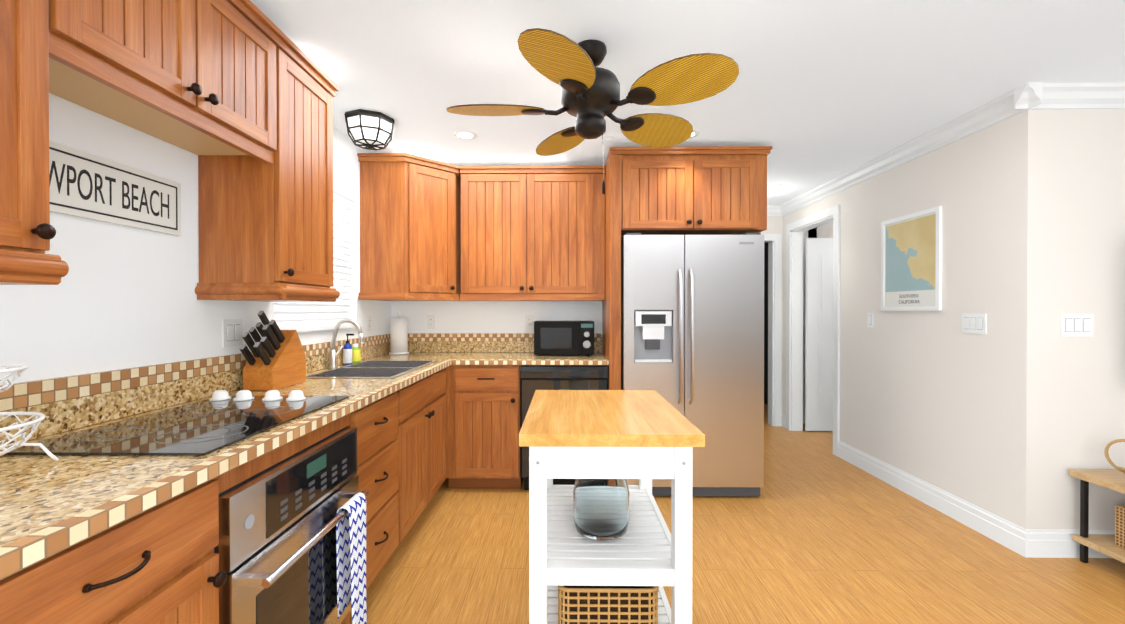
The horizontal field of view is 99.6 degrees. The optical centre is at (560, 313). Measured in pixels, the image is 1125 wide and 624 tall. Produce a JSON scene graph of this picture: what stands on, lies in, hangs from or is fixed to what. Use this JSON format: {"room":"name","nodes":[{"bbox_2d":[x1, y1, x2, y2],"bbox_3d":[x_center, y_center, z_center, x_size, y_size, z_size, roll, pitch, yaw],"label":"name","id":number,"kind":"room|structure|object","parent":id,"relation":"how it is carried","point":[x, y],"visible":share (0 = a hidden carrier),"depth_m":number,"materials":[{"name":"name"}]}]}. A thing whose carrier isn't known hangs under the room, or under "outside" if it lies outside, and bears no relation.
{"room":"kitchen","nodes":[
{"label":"kitchen","id":0,"kind":"room"},
{"bbox_2d":[0,93,391,384],"bbox_3d":[-1.508,0.065,0.377,0.120,2.440,7.400,0,0,1],"label":"wall","id":1,"kind":"structure","parent":0,"point":[120,297],"depth_m":1.57,"materials":[{"name":"white paint"}]},
{"bbox_2d":[0,0,67,263],"bbox_3d":[-1.283,-0.603,0.723,0.318,0.950,0.654,0,0,1],"label":"upper cabinet","id":2,"kind":"object","parent":1,"relation":"attached to","point":[33,33],"depth_m":1.00,"materials":[{"name":"brown wood"}]},
{"bbox_2d":[49,140,180,235],"bbox_3d":[-1.427,-0.384,1.473,0.016,0.195,0.600,0,0,1],"label":"sign","id":3,"kind":"object","parent":1,"relation":"attached to","point":[83,184],"visible":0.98,"depth_m":1.50,"materials":[{"name":"white"}]},
{"bbox_2d":[68,0,283,155],"bbox_3d":[-1.275,-0.855,1.459,0.318,0.455,0.820,0,0,1],"label":"upper cabinet","id":4,"kind":"object","parent":1,"relation":"attached to","point":[236,96],"depth_m":1.46,"materials":[{"name":"brown wood"}]},
{"bbox_2d":[0,334,389,444],"bbox_3d":[-1.414,0.255,2.281,0.022,0.155,3.348,0,0,1],"label":"backsplash","id":5,"kind":"structure","parent":1,"relation":"attached to","point":[65,403],"depth_m":1.55,"materials":[{"name":"tile"}]},
{"bbox_2d":[222,319,242,346],"bbox_3d":[-1.423,0.085,2.066,0.010,0.118,0.118,0,0,1],"label":"light switch","id":6,"kind":"object","parent":1,"relation":"attached to","point":[232,331],"visible":0.96,"depth_m":2.05,"materials":[{"name":"white plastic"}]},
{"bbox_2d":[195,36,338,291],"bbox_3d":[-1.267,-0.604,2.095,0.318,0.965,0.450,0,0,1],"label":"upper cabinet","id":7,"kind":"object","parent":1,"relation":"attached to","point":[265,223],"depth_m":1.90,"materials":[{"name":"brown wood"}]},
{"bbox_2d":[272,188,360,331],"bbox_3d":[-1.468,-0.340,2.829,0.140,0.880,0.970,0,0,1],"label":"window","id":8,"kind":"structure","parent":1,"relation":"in","point":[306,316],"depth_m":3.11,"materials":[{"name":"white"}]},
{"bbox_2d":[367,316,371,331],"bbox_3d":[-1.408,0.076,3.496,0.008,0.118,0.072,0,0,1],"label":"electrical outlet","id":9,"kind":"object","parent":1,"relation":"attached to","point":[369,324],"visible":1,"depth_m":3.49,"materials":[{"name":"white plastic"}]},
{"bbox_2d":[408,371,439,415],"bbox_3d":[-0.831,0.468,2.841,0.020,0.204,0.940,0,0,1],"label":"drawer front","id":10,"kind":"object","parent":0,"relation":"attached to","point":[425,390],"depth_m":2.77,"materials":[{"name":"brown wood"}]},
{"bbox_2d":[392,301,601,332],"bbox_3d":[0.018,0.043,3.999,2.850,2.440,0.120,0,0,1],"label":"wall","id":11,"kind":"structure","parent":0,"point":[479,316],"depth_m":3.95,"materials":[{"name":"white paint"}]},
{"bbox_2d":[357,153,456,296],"bbox_3d":[-1.105,-0.619,3.642,0.608,0.950,0.608,0,0,1],"label":"upper cabinet","id":12,"kind":"object","parent":11,"relation":"attached to","point":[432,230],"depth_m":3.34,"materials":[{"name":"brown wood"}]},
{"bbox_2d":[427,315,434,328],"bbox_3d":[-1.077,0.073,3.947,0.072,0.118,0.008,0,0,1],"label":"electrical outlet","id":13,"kind":"object","parent":11,"relation":"attached to","point":[430,321],"visible":1,"depth_m":3.95,"materials":[{"name":"white plastic"}]},
{"bbox_2d":[408,333,601,351],"bbox_3d":[-0.517,0.245,3.935,1.717,0.155,0.020,0,0,1],"label":"backsplash","id":14,"kind":"structure","parent":11,"relation":"attached to","point":[417,342],"depth_m":3.93,"materials":[{"name":"tile"}]},
{"bbox_2d":[525,315,533,328],"bbox_3d":[-0.257,0.073,3.938,0.072,0.118,0.008,0,0,1],"label":"electrical outlet","id":15,"kind":"object","parent":11,"relation":"attached to","point":[529,321],"visible":0.98,"depth_m":3.94,"materials":[{"name":"white plastic"}]},
{"bbox_2d":[457,165,604,296],"bbox_3d":[-0.213,-0.620,3.772,1.103,0.950,0.328,0,0,1],"label":"upper cabinet","id":16,"kind":"object","parent":11,"relation":"attached to","point":[523,231],"depth_m":3.61,"materials":[{"name":"brown wood"}]},
{"bbox_2d":[250,0,1124,204],"bbox_3d":[2.018,-1.214,1.769,7.140,0.100,10.520,0,0,1],"label":"ceiling","id":17,"kind":"structure","parent":0,"point":[816,93],"depth_m":2.21,"materials":[{"name":"white paint"}]},
{"bbox_2d":[344,109,394,149],"bbox_3d":[-1.150,-1.080,2.866,0.300,0.180,0.300,0,0,1],"label":"lantern light","id":18,"kind":"object","parent":17,"relation":"attached to","point":[369,130],"visible":1,"depth_m":2.78,"materials":[{"name":"black metal"}]},
{"bbox_2d":[453,130,476,139],"bbox_3d":[-0.627,-1.168,3.119,0.156,0.006,0.156,0,0,1],"label":"recessed light","id":19,"kind":"object","parent":17,"relation":"in","point":[465,135],"visible":1,"depth_m":3.11,"materials":[{"name":"white"}]},
{"bbox_2d":[446,28,738,193],"bbox_3d":[0.079,-0.841,2.093,1.165,0.650,1.216,0,0,1],"label":"ceiling fan","id":20,"kind":"object","parent":17,"relation":"hanging from","point":[590,95],"visible":1,"depth_m":1.96,"materials":[{"name":"black metal"}]},
{"bbox_2d":[688,130,698,138],"bbox_3d":[0.823,-1.168,3.103,0.156,0.006,0.156,0,0,1],"label":"recessed light","id":21,"kind":"object","parent":17,"relation":"in","point":[695,133],"visible":0.29,"depth_m":3.09,"materials":[{"name":"white"}]},
{"bbox_2d":[767,184,782,188],"bbox_3d":[1.978,-1.176,4.410,0.156,0.006,0.156,0,0,1],"label":"recessed light","id":22,"kind":"object","parent":17,"relation":"in","point":[773,186],"visible":0.92,"depth_m":4.41,"materials":[{"name":"white"}]},
{"bbox_2d":[350,403,1124,623],"bbox_3d":[2.018,1.326,1.784,7.140,0.100,10.520,0,0,1],"label":"floor","id":23,"kind":"structure","parent":0,"point":[817,531],"depth_m":2.41,"materials":[{"name":"brown wood"}]},
{"bbox_2d":[0,470,231,623],"bbox_3d":[-1.131,0.830,0.882,0.616,0.904,0.550,0,0,1],"label":"base cabinet","id":24,"kind":"object","parent":23,"relation":"on","point":[158,564],"depth_m":0.93,"materials":[{"name":"brown wood"}]},
{"bbox_2d":[232,415,347,486],"bbox_3d":[-1.134,0.409,1.514,0.596,0.069,0.720,0,0,1],"label":"trim panel","id":25,"kind":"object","parent":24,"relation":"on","point":[249,469],"depth_m":1.44,"materials":[{"name":"brown wood"}]},
{"bbox_2d":[214,427,368,623],"bbox_3d":[-1.071,0.787,1.516,0.670,0.678,0.706,0,0,1],"label":"oven","id":26,"kind":"object","parent":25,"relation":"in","point":[275,548],"visible":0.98,"depth_m":1.39,"materials":[{"name":"grey metal"}]},
{"bbox_2d":[336,492,366,623],"bbox_3d":[-0.742,0.936,1.696,0.063,0.542,0.135,0,0,1],"label":"hanging towel","id":27,"kind":"object","parent":26,"relation":"hanging from","point":[351,551],"visible":0.98,"depth_m":1.68,"materials":[{"name":"white fabric"}]},
{"bbox_2d":[244,386,407,623],"bbox_3d":[-1.116,0.823,2.160,0.616,0.904,0.567,0,0,1],"label":"base cabinet","id":28,"kind":"object","parent":23,"relation":"on","point":[382,425],"depth_m":2.15,"materials":[{"name":"brown wood"}]},
{"bbox_2d":[408,396,445,530],"bbox_3d":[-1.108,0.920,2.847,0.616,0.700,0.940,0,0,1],"label":"door","id":29,"kind":"structure","parent":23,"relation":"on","point":[426,427],"depth_m":2.81,"materials":[{"name":"brown wood"}]},
{"bbox_2d":[440,368,445,395],"bbox_3d":[-1.100,0.814,3.602,0.616,0.904,0.703,0,0,1],"label":"base cabinet","id":30,"kind":"object","parent":23,"relation":"on","point":[442,372],"depth_m":3.23,"materials":[{"name":"brown wood"}]},
{"bbox_2d":[0,352,463,579],"bbox_3d":[-1.097,0.350,2.278,0.656,0.036,3.348,0,0,1],"label":"countertop","id":31,"kind":"structure","parent":30,"relation":"on","point":[49,506],"depth_m":1.00,"materials":[{"name":"stone"}]},
{"bbox_2d":[0,364,58,460],"bbox_3d":[-1.264,0.167,0.970,0.288,0.341,0.288,0,0,1],"label":"fruit basket","id":32,"kind":"object","parent":31,"relation":"on","point":[19,371],"visible":1,"depth_m":1.04,"materials":[{"name":"white metal"}]},
{"bbox_2d":[2,390,348,455],"bbox_3d":[-1.098,0.315,1.514,0.505,0.042,0.760,0,0,1],"label":"cooktop","id":33,"kind":"object","parent":31,"relation":"in","point":[219,419],"visible":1,"depth_m":1.38,"materials":[{"name":"black glass"}]},
{"bbox_2d":[239,311,305,390],"bbox_3d":[-1.303,0.160,2.141,0.130,0.344,0.328,0,0,1],"label":"knife block","id":34,"kind":"object","parent":31,"relation":"on","point":[276,359],"visible":1,"depth_m":2.09,"materials":[{"name":"brown wood"}]},
{"bbox_2d":[328,319,364,368],"bbox_3d":[-1.282,0.180,2.876,0.220,0.296,0.118,0,0,1],"label":"faucet","id":35,"kind":"object","parent":31,"relation":"on","point":[333,354],"visible":0.98,"depth_m":2.83,"materials":[{"name":"silver metal"}]},
{"bbox_2d":[343,334,353,364],"bbox_3d":[-1.356,0.229,3.036,0.067,0.197,0.056,0,0,1],"label":"soap bottle","id":36,"kind":"object","parent":31,"relation":"on","point":[347,353],"visible":1,"depth_m":3.02,"materials":[{"name":"blue"}]},
{"bbox_2d":[352,344,360,362],"bbox_3d":[-1.359,0.264,3.146,0.064,0.125,0.066,0,0,1],"label":"soap bottle","id":37,"kind":"object","parent":31,"relation":"on","point":[356,355],"visible":0.88,"depth_m":3.12,"materials":[{"name":"green"}]},
{"bbox_2d":[306,360,437,377],"bbox_3d":[-1.090,0.417,2.844,0.484,0.182,0.844,0,0,1],"label":"sink","id":38,"kind":"object","parent":31,"relation":"in","point":[380,369],"visible":0.31,"depth_m":2.83,"materials":[{"name":"silver metal"}]},
{"bbox_2d":[389,312,408,354],"bbox_3d":[-1.284,0.155,3.775,0.156,0.335,0.156,0,0,1],"label":"paper towel holder","id":39,"kind":"object","parent":31,"relation":"on","point":[398,335],"visible":1,"depth_m":3.72,"materials":[{"name":"white paper"}]},
{"bbox_2d":[446,365,522,488],"bbox_3d":[-0.546,0.814,3.621,0.524,0.903,0.653,0,0,1],"label":"base cabinet","id":40,"kind":"object","parent":23,"relation":"on","point":[482,425],"visible":0.96,"depth_m":3.34,"materials":[{"name":"brown wood"}]},
{"bbox_2d":[456,352,608,364],"bbox_3d":[-0.205,0.342,3.625,1.087,0.036,0.633,0,0,1],"label":"countertop","id":41,"kind":"structure","parent":40,"relation":"on","point":[469,358],"depth_m":3.36,"materials":[{"name":"stone"}]},
{"bbox_2d":[534,321,593,355],"bbox_3d":[0.028,0.192,3.732,0.455,0.262,0.336,0,0,1],"label":"microwave","id":42,"kind":"object","parent":41,"relation":"on","point":[563,337],"visible":1,"depth_m":3.58,"materials":[{"name":"black plastic"}]},
{"bbox_2d":[520,365,607,489],"bbox_3d":[0.028,0.816,3.611,0.613,0.898,0.625,0,0,1],"label":"dishwasher","id":43,"kind":"object","parent":23,"relation":"on","point":[533,378],"visible":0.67,"depth_m":3.32,"materials":[{"name":"black plastic"}]},
{"bbox_2d":[519,390,704,623],"bbox_3d":[0.164,0.826,1.897,0.580,0.900,0.830,0,0,1],"label":"island cart","id":44,"kind":"object","parent":23,"relation":"on","point":[645,437],"visible":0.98,"depth_m":1.53,"materials":[{"name":"white paint"}]},
{"bbox_2d":[573,479,629,540],"bbox_3d":[0.153,0.670,1.791,0.212,0.300,0.212,0,0,1],"label":"glass vase","id":45,"kind":"object","parent":44,"relation":"on","point":[601,509],"visible":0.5,"depth_m":1.70,"materials":[{"name":"grey"}]},
{"bbox_2d":[558,585,658,623],"bbox_3d":[0.162,1.010,1.731,0.343,0.191,0.318,0,0,1],"label":"basket","id":46,"kind":"object","parent":44,"relation":"on","point":[610,604],"visible":0.58,"depth_m":1.58,"materials":[{"name":"brown wicker"}]},
{"bbox_2d":[602,146,771,389],"bbox_3d":[0.893,0.063,3.580,1.105,2.405,0.694,0,0,1],"label":"surround","id":47,"kind":"object","parent":23,"relation":"on","point":[697,190],"visible":0.94,"depth_m":3.27,"materials":[{"name":"brown wood"}]},
{"bbox_2d":[621,233,763,495],"bbox_3d":[0.908,0.358,3.535,0.950,1.815,0.752,0,0,1],"label":"fridge","id":48,"kind":"object","parent":23,"relation":"on","point":[692,329],"visible":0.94,"depth_m":3.23,"materials":[{"name":"grey metal"}]},
{"bbox_2d":[1069,469,1124,562],"bbox_3d":[2.827,1.044,1.724,0.400,0.465,1.482,0,0,1],"label":"console table","id":49,"kind":"object","parent":23,"relation":"on","point":[1113,479],"visible":0.98,"depth_m":2.40,"materials":[{"name":"brown wood"}]},
{"bbox_2d":[1104,439,1124,473],"bbox_3d":[2.766,0.709,2.246,0.179,0.196,0.284,0,0,1],"label":"decor","id":50,"kind":"object","parent":49,"relation":"on","point":[1109,460],"visible":1,"depth_m":2.36,"materials":[{"name":"brown"}]},
{"bbox_2d":[1115,505,1124,549],"bbox_3d":[2.856,1.044,2.058,0.270,0.198,0.550,0,0,1],"label":"basket","id":51,"kind":"object","parent":49,"relation":"on","point":[1120,526],"visible":0.94,"depth_m":2.31,"materials":[{"name":"wicker"}]},
{"bbox_2d":[760,216,782,412],"bbox_3d":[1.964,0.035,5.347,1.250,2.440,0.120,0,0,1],"label":"wall","id":52,"kind":"structure","parent":0,"point":[774,224],"depth_m":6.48,"materials":[{"name":"paint"}]},
{"bbox_2d":[761,234,781,425],"bbox_3d":[1.991,0.188,5.278,0.915,2.135,0.018,0,0,1],"label":"door frame","id":53,"kind":"structure","parent":52,"relation":"attached to","point":[775,246],"depth_m":5.27,"materials":[{"name":"white wood"}]},
{"bbox_2d":[767,205,778,215],"bbox_3d":[1.968,-1.132,5.243,0.840,0.105,0.075,0,0,1],"label":"crown molding","id":54,"kind":"structure","parent":52,"relation":"attached to","point":[772,210],"depth_m":5.24,"materials":[{"name":"white"}]},
{"bbox_2d":[808,228,816,237],"bbox_3d":[2.868,0.030,6.132,0.100,2.440,1.470,0,0,1],"label":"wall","id":55,"kind":"structure","parent":0,"point":[813,230],"depth_m":5.39,"materials":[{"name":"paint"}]},
{"bbox_2d":[803,222,832,423],"bbox_3d":[3.475,0.034,5.450,1.770,2.440,0.120,0,0,1],"label":"wall","id":56,"kind":"structure","parent":0,"point":[824,231],"depth_m":5.38,"materials":[{"name":"paint"}]},
{"bbox_2d":[782,109,1050,529],"bbox_3d":[2.513,0.043,3.941,0.120,2.440,2.920,0,0,1],"label":"wall","id":57,"kind":"structure","parent":0,"point":[940,400],"depth_m":2.86,"materials":[{"name":"paint"}]},
{"bbox_2d":[786,205,839,456],"bbox_3d":[2.513,0.152,4.667,0.138,2.215,0.980,0,0,1],"label":"door frame","id":58,"kind":"structure","parent":57,"relation":"attached to","point":[795,230],"depth_m":5.06,"materials":[{"name":"white wood"}]},
{"bbox_2d":[805,238,832,430],"bbox_3d":[3.005,0.226,4.988,0.800,2.038,0.127,0,0,1],"label":"door leaf","id":59,"kind":"structure","parent":57,"relation":"in","point":[819,346],"depth_m":5.02,"materials":[{"name":"white wood"}]},
{"bbox_2d":[867,313,873,327],"bbox_3d":[2.445,0.054,3.752,0.010,0.118,0.072,0,0,1],"label":"light switch","id":60,"kind":"object","parent":57,"relation":"attached to","point":[870,320],"visible":1,"depth_m":3.74,"materials":[{"name":"white plastic"}]},
{"bbox_2d":[779,93,1015,215],"bbox_3d":[2.415,-1.124,3.882,0.075,0.105,2.785,0,0,1],"label":"crown molding","id":61,"kind":"structure","parent":57,"relation":"attached to","point":[994,111],"depth_m":3.24,"materials":[{"name":"white wood"}]},
{"bbox_2d":[881,206,941,310],"bbox_3d":[2.434,-0.353,3.319,0.021,0.670,0.560,0,0,1],"label":"framed picture","id":62,"kind":"object","parent":57,"relation":"attached to","point":[911,262],"visible":0.98,"depth_m":3.28,"materials":[{"name":"paper"}]},
{"bbox_2d":[838,441,1016,552],"bbox_3d":[2.438,1.197,3.342,0.016,0.140,1.681,0,0,1],"label":"baseboard","id":63,"kind":"structure","parent":57,"relation":"attached to","point":[994,527],"depth_m":3.06,"materials":[{"name":"white wood"}]},
{"bbox_2d":[962,313,986,333],"bbox_3d":[2.434,0.060,2.802,0.010,0.118,0.165,0,0,1],"label":"light switch","id":64,"kind":"object","parent":57,"relation":"attached to","point":[975,323],"visible":1,"depth_m":2.79,"materials":[{"name":"white plastic"}]},
{"bbox_2d":[1007,82,1124,113],"bbox_3d":[3.919,-1.115,2.420,3.115,0.105,0.075,0,0,1],"label":"crown molding","id":65,"kind":"structure","parent":57,"relation":"attached to","point":[1063,95],"depth_m":2.43,"materials":[{"name":"white wood"}]},
{"bbox_2d":[1017,525,1114,557],"bbox_3d":[3.948,1.202,2.463,3.056,0.140,0.016,0,0,1],"label":"baseboard","id":66,"kind":"structure","parent":57,"relation":"attached to","point":[1035,543],"depth_m":2.47,"materials":[{"name":"white"}]},
{"bbox_2d":[1049,109,1124,529],"bbox_3d":[4.017,0.052,2.523,2.920,2.440,0.120,0,0,1],"label":"wall","id":67,"kind":"structure","parent":0,"point":[1087,385],"depth_m":2.48,"materials":[{"name":"paint"}]},
{"bbox_2d":[1060,314,1093,336],"bbox_3d":[2.691,0.062,2.473,0.165,0.118,0.010,0,0,1],"label":"light switch","id":68,"kind":"object","parent":67,"relation":"attached to","point":[1076,325],"visible":1,"depth_m":2.47,"materials":[{"name":"white plastic"}]}
]}

